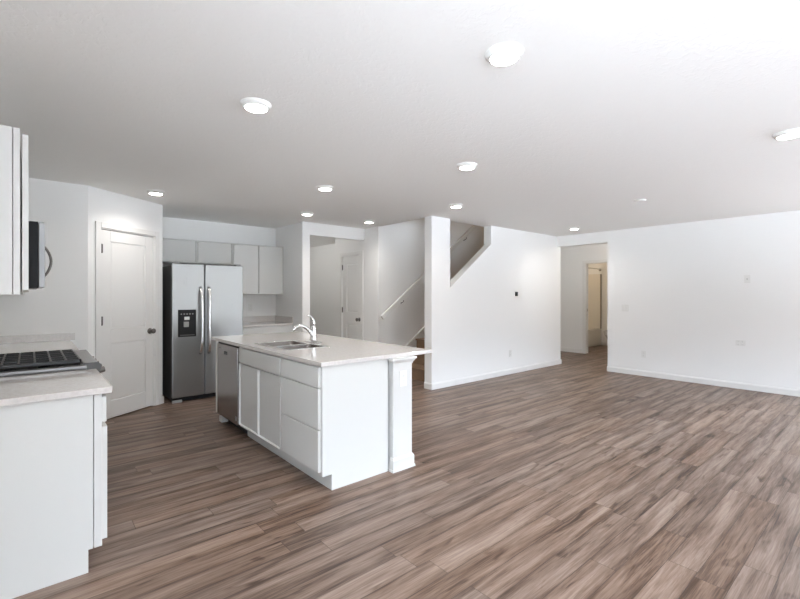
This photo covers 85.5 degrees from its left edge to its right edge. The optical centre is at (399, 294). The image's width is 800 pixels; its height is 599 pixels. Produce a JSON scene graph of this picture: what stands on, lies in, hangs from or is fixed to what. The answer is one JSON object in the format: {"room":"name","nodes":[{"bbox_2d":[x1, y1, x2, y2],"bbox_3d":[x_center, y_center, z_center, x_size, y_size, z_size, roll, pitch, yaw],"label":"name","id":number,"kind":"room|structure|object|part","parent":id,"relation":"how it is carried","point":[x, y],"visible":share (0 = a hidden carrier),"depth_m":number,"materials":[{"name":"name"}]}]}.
{"room":"open-plan kitchen","nodes":[
{"label":"open-plan kitchen","id":0,"kind":"room"},
{"bbox_2d":[0,178,87,350],"bbox_3d":[-3.498,0.122,4.167,0.792,2.440,0.120,0,0,-41],"label":"wall","id":1,"kind":"structure","parent":0,"point":[61,306],"depth_m":4.23,"materials":[{"name":"white paint"}]},
{"bbox_2d":[0,333,74,343],"bbox_3d":[-3.482,0.419,4.085,0.661,0.070,0.020,0,0,-41],"label":"backsplash","id":2,"kind":"structure","parent":1,"relation":"attached to","point":[59,336],"depth_m":4.11,"materials":[{"name":"stone"}]},
{"bbox_2d":[88,186,162,405],"bbox_3d":[-3.093,0.122,4.865,0.110,2.440,0.975,0,0,14],"label":"wall","id":3,"kind":"structure","parent":0,"point":[105,206],"depth_m":4.77,"materials":[{"name":"white paint"}]},
{"bbox_2d":[95,221,158,418],"bbox_3d":[-3.060,0.294,4.863,0.175,2.095,0.833,0,0,14],"label":"door","id":4,"kind":"structure","parent":3,"relation":"in","point":[124,258],"depth_m":4.85,"materials":[{"name":"white paint"}]},
{"bbox_3d":[-2.939,0.437,5.134,0.071,0.068,0.068,0,0,14],"label":"knob","id":5,"kind":"part","parent":4,"relation":"part of","materials":[{"name":"grey metal"}]},
{"bbox_2d":[159,396,163,403],"bbox_3d":[-2.921,1.298,5.299,0.014,0.088,0.070,0,0,14],"label":"baseboard","id":6,"kind":"structure","parent":3,"relation":"attached to","point":[161,399],"depth_m":5.29,"materials":[{"name":"white paint"}]},
{"bbox_2d":[163,217,275,315],"bbox_3d":[-2.886,0.122,6.653,2.003,2.440,0.120,0,0,-41],"label":"wall","id":7,"kind":"structure","parent":0,"point":[175,228],"depth_m":6.81,"materials":[{"name":"white paint"}]},
{"bbox_2d":[163,238,231,264],"bbox_3d":[-3.009,-0.601,6.252,1.067,0.330,0.326,0,0,-41],"label":"upper cabinet","id":8,"kind":"object","parent":7,"relation":"attached to","point":[183,251],"visible":0.69,"depth_m":6.17,"materials":[{"name":"white paint"}]},
{"bbox_3d":[-3.061,-0.602,6.006,0.432,0.304,0.020,0,0,-41],"label":"door","id":9,"kind":"part","parent":8,"relation":"part of","materials":[{"name":"white paint"}]},
{"bbox_3d":[-2.697,-0.602,6.317,0.474,0.304,0.020,0,0,-41],"label":"door","id":10,"kind":"part","parent":8,"relation":"part of","materials":[{"name":"white paint"}]},
{"bbox_2d":[230,243,283,294],"bbox_3d":[-2.292,-0.380,6.866,0.818,0.773,0.326,0,0,-41],"label":"upper cabinet","id":11,"kind":"object","parent":7,"relation":"attached to","point":[263,266],"visible":0.9,"depth_m":6.77,"materials":[{"name":"white paint"}]},
{"bbox_3d":[-2.348,-0.380,6.617,0.385,0.749,0.020,0,0,-41],"label":"door","id":12,"kind":"part","parent":11,"relation":"part of","materials":[{"name":"white paint"}]},
{"bbox_3d":[-2.045,-0.380,6.876,0.400,0.749,0.020,0,0,-41],"label":"door","id":13,"kind":"part","parent":11,"relation":"part of","materials":[{"name":"white paint"}]},
{"bbox_2d":[243,315,274,322],"bbox_3d":[-2.415,0.405,6.963,0.880,0.096,0.019,0,0,-41],"label":"backsplash","id":14,"kind":"structure","parent":7,"relation":"attached to","point":[245,318],"depth_m":7.05,"materials":[{"name":"stone"}]},
{"bbox_2d":[276,222,309,332],"bbox_3d":[-2.621,0.122,7.981,0.127,2.440,3.670,0,0,-41],"label":"wall","id":15,"kind":"structure","parent":0,"point":[295,238],"depth_m":6.69,"materials":[{"name":"white paint"}]},
{"bbox_2d":[275,315,292,322],"bbox_3d":[-1.878,0.405,6.999,0.019,0.096,0.623,0,0,-41],"label":"backsplash","id":16,"kind":"structure","parent":15,"relation":"attached to","point":[286,319],"depth_m":6.96,"materials":[{"name":"stone"}]},
{"bbox_2d":[310,244,334,335],"bbox_3d":[-1.100,0.122,9.120,0.120,2.440,3.920,0,0,-41],"label":"wall","id":17,"kind":"structure","parent":0,"point":[322,258],"depth_m":9.76,"materials":[{"name":"white paint"}]},
{"bbox_2d":[310,222,364,240],"bbox_3d":[-1.025,-1.003,7.010,1.033,0.190,0.120,0,0,-41],"label":"wall opening header","id":18,"kind":"structure","parent":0,"point":[316,229],"depth_m":6.94,"materials":[{"name":"white paint"}]},
{"bbox_2d":[335,226,383,342],"bbox_3d":[-0.497,0.122,7.756,0.740,2.440,1.305,0,0,-41],"label":"wall","id":19,"kind":"structure","parent":0,"point":[372,247],"depth_m":7.18,"materials":[{"name":"white paint"}]},
{"bbox_2d":[340,251,362,339],"bbox_3d":[-0.830,0.302,7.619,0.185,2.080,0.710,0,0,-41],"label":"door","id":20,"kind":"structure","parent":19,"relation":"in","point":[351,267],"depth_m":7.61,"materials":[{"name":"white paint"}]},
{"bbox_2d":[0,0,799,247],"bbox_3d":[2.457,-1.168,5.662,12.100,0.140,14.100,0,0,-41],"label":"ceiling","id":21,"kind":"structure","parent":0,"point":[677,106],"depth_m":2.52,"materials":[{"name":"white paint"}]},
{"bbox_2d":[147,190,164,195],"bbox_3d":[-2.617,-1.082,4.641,0.172,0.032,0.172,0,0,-41],"label":"recessed light","id":22,"kind":"object","parent":21,"relation":"in","point":[152,192],"visible":1,"depth_m":4.60,"materials":[{"name":"white"}]},
{"bbox_2d":[240,97,271,112],"bbox_3d":[-0.831,-1.082,2.500,0.172,0.032,0.172,0,0,-41],"label":"recessed light","id":23,"kind":"object","parent":21,"relation":"in","point":[251,104],"visible":1,"depth_m":2.46,"materials":[{"name":"white"}]},
{"bbox_2d":[301,212,313,215],"bbox_3d":[-1.258,-1.082,5.858,0.172,0.032,0.172,0,0,-41],"label":"recessed light","id":24,"kind":"object","parent":21,"relation":"in","point":[302,213],"visible":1,"depth_m":5.81,"materials":[{"name":"white plastic"}]},
{"bbox_2d":[317,185,333,190],"bbox_3d":[-0.768,-1.082,4.437,0.172,0.032,0.172,0,0,-41],"label":"recessed light","id":25,"kind":"object","parent":21,"relation":"in","point":[319,187],"visible":1,"depth_m":4.39,"materials":[{"name":"white"}]},
{"bbox_2d":[363,220,374,223],"bbox_3d":[-0.465,-1.082,6.500,0.172,0.032,0.172,0,0,-41],"label":"recessed light","id":26,"kind":"object","parent":21,"relation":"in","point":[364,221],"visible":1,"depth_m":6.45,"materials":[{"name":"white plastic"}]},
{"bbox_2d":[449,204,462,207],"bbox_3d":[0.691,-1.082,5.333,0.172,0.032,0.172,0,0,-41],"label":"recessed light","id":27,"kind":"object","parent":21,"relation":"in","point":[450,205],"visible":1,"depth_m":5.28,"materials":[{"name":"white"}]},
{"bbox_2d":[457,162,476,169],"bbox_3d":[0.570,-1.082,3.681,0.172,0.032,0.172,0,0,-41],"label":"recessed light","id":28,"kind":"object","parent":21,"relation":"in","point":[464,165],"visible":1,"depth_m":3.63,"materials":[{"name":"white"}]},
{"bbox_2d":[485,42,523,66],"bbox_3d":[0.474,-1.082,1.971,0.172,0.032,0.172,0,0,-41],"label":"recessed light","id":29,"kind":"object","parent":21,"relation":"in","point":[505,53],"visible":1,"depth_m":1.94,"materials":[{"name":"white plastic"}]},
{"bbox_2d":[634,199,645,201],"bbox_3d":[2.800,-1.089,5.047,0.124,0.018,0.124,0,0,-41],"label":"smoke detector","id":30,"kind":"object","parent":21,"relation":"attached to","point":[636,200],"visible":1,"depth_m":5.01,"materials":[{"name":"white plastic"}]},
{"bbox_2d":[772,128,799,139],"bbox_3d":[2.645,-1.082,2.945,0.172,0.032,0.172,0,0,-41],"label":"recessed light","id":31,"kind":"object","parent":21,"relation":"in","point":[795,132],"visible":1,"depth_m":2.91,"materials":[{"name":"white"}]},
{"bbox_2d":[13,345,799,598],"bbox_3d":[2.441,1.402,5.681,12.300,0.120,14.150,0,0,-41],"label":"floor","id":32,"kind":"structure","parent":0,"point":[575,478],"depth_m":2.72,"materials":[{"name":"wood"}]},
{"bbox_2d":[0,349,104,376],"bbox_3d":[-2.324,0.871,2.748,0.688,0.942,0.774,0,0,-41],"label":"gas range","id":33,"kind":"object","parent":32,"relation":"on","point":[39,362],"visible":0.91,"depth_m":2.63,"materials":[{"name":"grey metal"}]},
{"bbox_3d":[-2.137,0.432,2.647,0.124,0.025,0.124,0,0,-41],"label":"burner","id":34,"kind":"part","parent":33,"relation":"part of","materials":[{"name":"black metal"}]},
{"bbox_3d":[-2.119,0.479,2.923,0.087,0.125,0.773,0,0,-41],"label":"control panel","id":35,"kind":"part","parent":33,"relation":"part of","materials":[{"name":"metal"}]},
{"bbox_2d":[0,394,106,598],"bbox_3d":[-1.893,0.913,2.174,0.632,0.858,0.647,0,0,-41],"label":"base cabinet","id":36,"kind":"object","parent":32,"relation":"on","point":[53,453],"visible":0.78,"depth_m":1.99,"materials":[{"name":"white paint"}]},
{"bbox_2d":[0,369,112,406],"bbox_3d":[-1.877,0.469,2.170,0.650,0.030,0.680,0,0,-41],"label":"countertop","id":37,"kind":"structure","parent":36,"relation":"on","point":[14,390],"depth_m":2.13,"materials":[{"name":"stone"}]},
{"bbox_3d":[-1.682,0.858,2.355,0.033,0.748,0.647,0,0,-41],"label":"frame","id":38,"kind":"part","parent":36,"relation":"part of","materials":[{"name":"white paint"}]},
{"bbox_3d":[-1.662,0.567,2.372,0.020,0.126,0.623,0,0,-41],"label":"drawer","id":39,"kind":"part","parent":36,"relation":"part of","materials":[{"name":"white paint"}]},
{"bbox_3d":[-1.661,0.929,2.373,0.022,0.554,0.623,0,0,-41],"label":"door","id":40,"kind":"part","parent":36,"relation":"part of","materials":[{"name":"white paint"}]},
{"bbox_2d":[163,262,242,403],"bbox_3d":[-2.687,0.471,5.844,0.873,1.742,0.868,0,0,-41],"label":"refrigerator","id":41,"kind":"object","parent":32,"relation":"on","point":[201,302],"visible":0.93,"depth_m":5.48,"materials":[{"name":"grey metal"}]},
{"bbox_3d":[-2.666,0.450,5.439,0.377,1.660,0.068,0,0,-41],"label":"freezer door","id":42,"kind":"part","parent":41,"relation":"part of","materials":[{"name":"metal"}]},
{"bbox_3d":[-2.514,0.335,5.478,0.089,0.861,0.040,0,0,40],"label":"handle","id":43,"kind":"part","parent":41,"relation":"part of","materials":[{"name":"silver metal"}]},
{"bbox_3d":[-2.438,0.335,5.543,0.040,0.861,0.089,0,0,-31],"label":"handle","id":44,"kind":"part","parent":41,"relation":"part of","materials":[{"name":"silver metal"}]},
{"bbox_3d":[-2.330,0.450,5.726,0.486,1.660,0.068,0,0,-41],"label":"fresh food door","id":45,"kind":"part","parent":41,"relation":"part of","materials":[{"name":"metal"}]},
{"bbox_2d":[216,341,227,422],"bbox_3d":[-1.687,0.913,4.712,0.600,0.858,0.079,0,0,-41],"label":"island end panel","id":46,"kind":"object","parent":32,"relation":"on","point":[222,419],"visible":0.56,"depth_m":4.52,"materials":[{"name":"white paint"}]},
{"bbox_2d":[217,342,247,433],"bbox_3d":[-1.488,0.916,4.444,0.576,0.852,0.580,0,0,-41],"label":"dishwasher","id":47,"kind":"object","parent":32,"relation":"on","point":[228,362],"visible":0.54,"depth_m":4.22,"materials":[{"name":"silver metal"}]},
{"bbox_3d":[-1.688,0.867,4.274,0.045,0.726,0.568,0,0,-41],"label":"door","id":48,"kind":"part","parent":47,"relation":"part of","materials":[{"name":"metal"}]},
{"bbox_2d":[239,347,282,451],"bbox_3d":[-0.996,0.858,3.884,0.588,0.748,0.896,0,0,-41],"label":"base cabinet","id":49,"kind":"object","parent":32,"relation":"on","point":[260,376],"visible":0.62,"depth_m":3.66,"materials":[{"name":"white paint"}]},
{"bbox_3d":[-1.347,0.924,3.857,0.020,0.564,0.429,0,0,-41],"label":"door","id":50,"kind":"part","parent":49,"relation":"part of","materials":[{"name":"white paint"}]},
{"bbox_3d":[-1.207,0.562,3.693,0.020,0.135,0.862,0,0,-41],"label":"false drawer","id":51,"kind":"part","parent":49,"relation":"part of","materials":[{"name":"white paint"}]},
{"bbox_3d":[-1.066,0.924,3.528,0.020,0.564,0.429,0,0,-41],"label":"door","id":52,"kind":"part","parent":49,"relation":"part of","materials":[{"name":"white paint"}]},
{"bbox_2d":[248,431,329,488],"bbox_3d":[-0.955,1.288,3.539,0.016,0.109,1.483,0,0,-41],"label":"board","id":53,"kind":"object","parent":49,"relation":"attached to","point":[325,481],"visible":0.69,"depth_m":3.37,"materials":[{"name":"white paint"}]},
{"bbox_2d":[243,325,291,334],"bbox_3d":[-2.214,0.913,6.731,0.875,0.858,0.633,0,0,-41],"label":"base cabinet","id":54,"kind":"object","parent":32,"relation":"on","point":[286,328],"visible":0.05,"depth_m":6.50,"materials":[{"name":"white paint"}]},
{"bbox_2d":[243,315,292,327],"bbox_3d":[-2.212,0.420,6.726,0.880,0.127,0.643,0,0,-41],"label":"countertop","id":55,"kind":"structure","parent":54,"relation":"on","point":[248,321],"depth_m":6.92,"materials":[{"name":"stone"}]},
{"bbox_2d":[281,358,387,489],"bbox_3d":[-0.509,0.913,3.315,0.588,0.858,0.600,0,0,-41],"label":"base cabinet","id":56,"kind":"object","parent":32,"relation":"on","point":[334,419],"visible":0.85,"depth_m":3.08,"materials":[{"name":"white paint"}]},
{"bbox_3d":[-0.728,1.065,3.135,0.020,0.283,0.568,0,0,-41],"label":"drawer","id":57,"kind":"part","parent":56,"relation":"part of","materials":[{"name":"white paint"}]},
{"bbox_3d":[-0.728,0.777,3.135,0.020,0.275,0.568,0,0,-41],"label":"drawer","id":58,"kind":"part","parent":56,"relation":"part of","materials":[{"name":"white paint"}]},
{"bbox_3d":[-0.728,0.564,3.135,0.020,0.137,0.568,0,0,-41],"label":"drawer","id":59,"kind":"part","parent":56,"relation":"part of","materials":[{"name":"white paint"}]},
{"bbox_2d":[211,331,431,366],"bbox_3d":[-0.873,0.469,4.071,1.032,0.030,2.282,0,0,-41],"label":"countertop","id":60,"kind":"structure","parent":56,"relation":"on","point":[342,350],"depth_m":3.55,"materials":[{"name":"stone"}]},
{"bbox_2d":[254,340,329,350],"bbox_3d":[-0.970,0.537,3.844,0.396,0.174,0.666,0,0,-41],"label":"sink","id":61,"kind":"object","parent":60,"relation":"in","point":[292,344],"visible":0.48,"depth_m":3.90,"materials":[{"name":"silver metal"}]},
{"bbox_3d":[-1.069,0.538,3.959,0.352,0.171,0.323,0,0,-41],"label":"bowl","id":62,"kind":"part","parent":61,"relation":"part of","materials":[{"name":"metal"}]},
{"bbox_3d":[-0.859,0.538,3.714,0.352,0.171,0.283,0,0,-41],"label":"bowl","id":63,"kind":"part","parent":61,"relation":"part of","materials":[{"name":"metal"}]},
{"bbox_2d":[292,314,321,343],"bbox_3d":[-0.880,0.322,4.006,0.242,0.264,0.252,0,0,-41],"label":"kitchen faucet","id":64,"kind":"object","parent":60,"relation":"on","point":[312,332],"visible":1,"depth_m":4.04,"materials":[{"name":"silver metal"}]},
{"bbox_3d":[-0.890,0.347,4.008,0.231,0.143,0.042,0,0,-36],"label":"spout","id":65,"kind":"part","parent":64,"relation":"part of","materials":[{"name":"silver metal"}]},
{"bbox_3d":[-0.829,0.248,4.051,0.084,0.117,0.034,0,0,-41],"label":"lever","id":66,"kind":"part","parent":64,"relation":"part of","materials":[{"name":"silver metal"}]},
{"bbox_3d":[-0.811,0.448,4.066,0.052,0.012,0.252,0,0,-41],"label":"deck plate","id":67,"kind":"part","parent":64,"relation":"part of","materials":[{"name":"silver metal"}]},
{"bbox_3d":[-0.312,0.913,3.100,0.568,0.858,0.018,0,0,-41],"label":"panel","id":68,"kind":"part","parent":56,"relation":"part of","materials":[{"name":"white paint"}]},
{"bbox_2d":[388,356,416,472],"bbox_3d":[-0.681,0.913,4.147,0.244,0.858,2.216,0,0,-41],"label":"island post","id":69,"kind":"object","parent":32,"relation":"on","point":[400,455],"visible":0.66,"depth_m":3.31,"materials":[{"name":"white paint"}]},
{"bbox_3d":[0.020,0.510,3.330,0.244,0.051,0.063,0,0,-41],"label":"cap moulding","id":70,"kind":"part","parent":69,"relation":"part of","materials":[{"name":"white paint"}]},
{"bbox_3d":[0.017,1.291,3.333,0.228,0.102,0.055,0,0,-41],"label":"moulding","id":71,"kind":"part","parent":69,"relation":"part of","materials":[{"name":"white paint"}]},
{"bbox_2d":[399,370,406,386],"bbox_3d":[0.025,0.647,3.324,0.072,0.120,0.008,0,0,-41],"label":"wall outlet","id":72,"kind":"object","parent":69,"relation":"attached to","point":[402,374],"visible":1,"depth_m":3.32,"materials":[{"name":"white plastic"}]},
{"bbox_2d":[412,338,424,381],"bbox_3d":[1.310,0.297,7.702,2.864,2.090,1.068,0,0,-41],"label":"stairs","id":73,"kind":"structure","parent":32,"relation":"on","point":[418,365],"depth_m":6.98,"materials":[{"name":"brown wood"}]},
{"bbox_2d":[588,274,601,346],"bbox_3d":[4.382,0.407,11.094,1.800,1.870,0.748,0,0,-41],"label":"bathtub","id":74,"kind":"object","parent":32,"relation":"on","point":[594,280],"visible":0.27,"depth_m":11.47,"materials":[{"name":"white plastic"}]},
{"bbox_3d":[5.285,0.192,11.389,0.045,1.439,0.021,0,0,-41],"label":"edge trim","id":75,"kind":"part","parent":74,"relation":"part of","materials":[{"name":"beige"}]},
{"bbox_3d":[-3.065,0.913,3.542,0.632,0.858,1.385,0,0,-41],"label":"base cabinet","id":76,"kind":"object","parent":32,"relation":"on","visible":0},
{"bbox_2d":[0,333,78,353],"bbox_3d":[-3.045,0.434,3.558,0.683,0.100,1.390,0,0,-41],"label":"countertop","id":77,"kind":"structure","parent":76,"relation":"on","point":[59,341],"depth_m":3.98,"materials":[{"name":"stone"}]},
{"bbox_2d":[380,218,483,347],"bbox_3d":[0.938,-1.108,8.205,3.442,4.900,0.120,0,0,-41],"label":"wall","id":78,"kind":"structure","parent":0,"point":[404,242],"depth_m":7.45,"materials":[{"name":"white paint"}]},
{"bbox_2d":[406,325,424,346],"bbox_3d":[0.962,0.116,8.128,3.160,2.453,0.027,0,0,-41],"label":"trim","id":79,"kind":"structure","parent":78,"relation":"attached to","point":[421,333],"depth_m":7.53,"materials":[{"name":"white paint"}]},
{"bbox_2d":[381,225,476,319],"bbox_3d":[0.668,-0.569,7.835,2.610,1.963,0.092,0,0,-41],"label":"stair handrail","id":80,"kind":"object","parent":78,"relation":"attached to","point":[421,278],"visible":0.62,"depth_m":7.41,"materials":[{"name":"white paint"}]},
{"bbox_2d":[425,216,560,383],"bbox_3d":[1.721,0.122,7.256,3.488,2.440,0.142,0,0,-41],"label":"wall","id":81,"kind":"structure","parent":0,"point":[473,319],"depth_m":6.95,"materials":[{"name":"white paint"}]},
{"bbox_2d":[424,359,561,389],"bbox_3d":[1.726,1.298,7.251,3.516,0.088,0.156,0,0,-41],"label":"baseboard","id":82,"kind":"structure","parent":81,"relation":"attached to","point":[438,385],"depth_m":6.86,"materials":[{"name":"white paint"}]},
{"bbox_2d":[561,243,607,348],"bbox_3d":[4.487,0.122,9.490,0.120,2.440,3.570,0,0,-41],"label":"wall","id":83,"kind":"structure","parent":0,"point":[572,258],"depth_m":9.97,"materials":[{"name":"white paint"}]},
{"bbox_2d":[561,347,581,352],"bbox_3d":[3.825,1.298,10.160,0.014,0.088,0.930,0,0,-41],"label":"baseboard","id":84,"kind":"structure","parent":83,"relation":"attached to","point":[562,348],"depth_m":9.99,"materials":[{"name":"white paint"}]},
{"bbox_2d":[582,259,607,353],"bbox_3d":[4.465,0.294,9.504,0.136,2.095,0.880,0,0,-41],"label":"door frame","id":85,"kind":"structure","parent":83,"relation":"in","point":[584,263],"depth_m":9.77,"materials":[{"name":"white paint"}]},
{"bbox_2d":[588,263,607,341],"bbox_3d":[5.690,0.122,11.048,0.120,2.440,2.770,0,0,-41],"label":"wall","id":86,"kind":"structure","parent":0,"point":[603,266],"depth_m":11.36,"materials":[{"name":"white paint"}]},
{"bbox_2d":[557,210,799,389],"bbox_3d":[5.818,0.122,5.064,0.120,2.440,8.518,0,0,-41],"label":"wall","id":87,"kind":"structure","parent":0,"point":[688,298],"depth_m":6.43,"materials":[{"name":"white paint"}]},
{"bbox_2d":[622,304,628,310],"bbox_3d":[3.804,0.234,7.313,0.010,0.115,0.118,0,0,-41],"label":"light switch","id":88,"kind":"object","parent":87,"relation":"attached to","point":[624,307],"visible":1,"depth_m":7.31,"materials":[{"name":"white plastic"}]},
{"bbox_2d":[641,350,645,357],"bbox_3d":[3.994,0.982,7.093,0.008,0.115,0.072,0,0,-41],"label":"wall outlet","id":89,"kind":"object","parent":87,"relation":"attached to","point":[643,353],"visible":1,"depth_m":7.09,"materials":[{"name":"white plastic"}]},
{"bbox_2d":[607,366,799,396],"bbox_3d":[6.116,1.298,4.706,0.134,0.088,7.586,0,0,-41],"label":"baseboard","id":90,"kind":"structure","parent":87,"relation":"attached to","point":[761,388],"depth_m":6.39,"materials":[{"name":"white paint"}]},
{"bbox_2d":[735,340,745,345],"bbox_3d":[4.821,0.690,6.128,0.008,0.080,0.118,0,0,-41],"label":"wall outlet","id":91,"kind":"object","parent":87,"relation":"attached to","point":[737,342],"visible":1,"depth_m":6.13,"materials":[{"name":"white plastic"}]},
{"bbox_2d":[744,275,749,282],"bbox_3d":[4.868,-0.213,6.069,0.014,0.115,0.072,0,0,-41],"label":"cable plate","id":92,"kind":"object","parent":87,"relation":"attached to","point":[746,277],"visible":1,"depth_m":6.07,"materials":[{"name":"white plastic"}]},
{"bbox_3d":[-1.212,0.122,0.799,0.120,2.440,11.190,0,0,-41],"label":"wall","id":93,"kind":"structure","parent":0,"visible":0},
{"bbox_2d":[0,125,28,294],"bbox_3d":[-2.006,-0.367,2.079,0.336,0.739,0.649,0,0,-41],"label":"upper cabinet","id":94,"kind":"object","parent":93,"relation":"attached to","point":[14,165],"visible":1,"depth_m":1.92,"materials":[{"name":"white paint"}]},
{"bbox_3d":[-1.908,-0.367,2.162,0.024,0.739,0.649,0,0,-41],"label":"frame","id":95,"kind":"part","parent":94,"relation":"part of","materials":[{"name":"white paint"}]},
{"bbox_3d":[-1.886,-0.367,2.181,0.022,0.698,0.629,0,0,-41],"label":"door","id":96,"kind":"part","parent":94,"relation":"part of","materials":[{"name":"white paint"}]},
{"bbox_3d":[-2.471,-0.577,2.622,0.336,0.321,0.777,0,0,-41],"label":"upper cabinet","id":97,"kind":"object","parent":93,"relation":"attached to","visible":0},
{"bbox_2d":[29,221,52,288],"bbox_3d":[-2.424,-0.220,2.662,0.460,0.387,0.773,0,0,-41],"label":"microwave","id":98,"kind":"object","parent":97,"relation":"attached to","point":[37,247],"visible":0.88,"depth_m":2.46,"materials":[{"name":"silver plastic"}]},
{"bbox_3d":[-2.300,-0.225,2.768,0.030,0.373,0.771,0,0,-41],"label":"door","id":99,"kind":"part","parent":98,"relation":"part of","materials":[{"name":"metal"}]},
{"bbox_3d":[-2.393,-0.221,2.934,0.057,0.225,0.016,0,0,-41],"label":"handle","id":100,"kind":"part","parent":98,"relation":"part of","materials":[{"name":"grey metal"}]}
]}

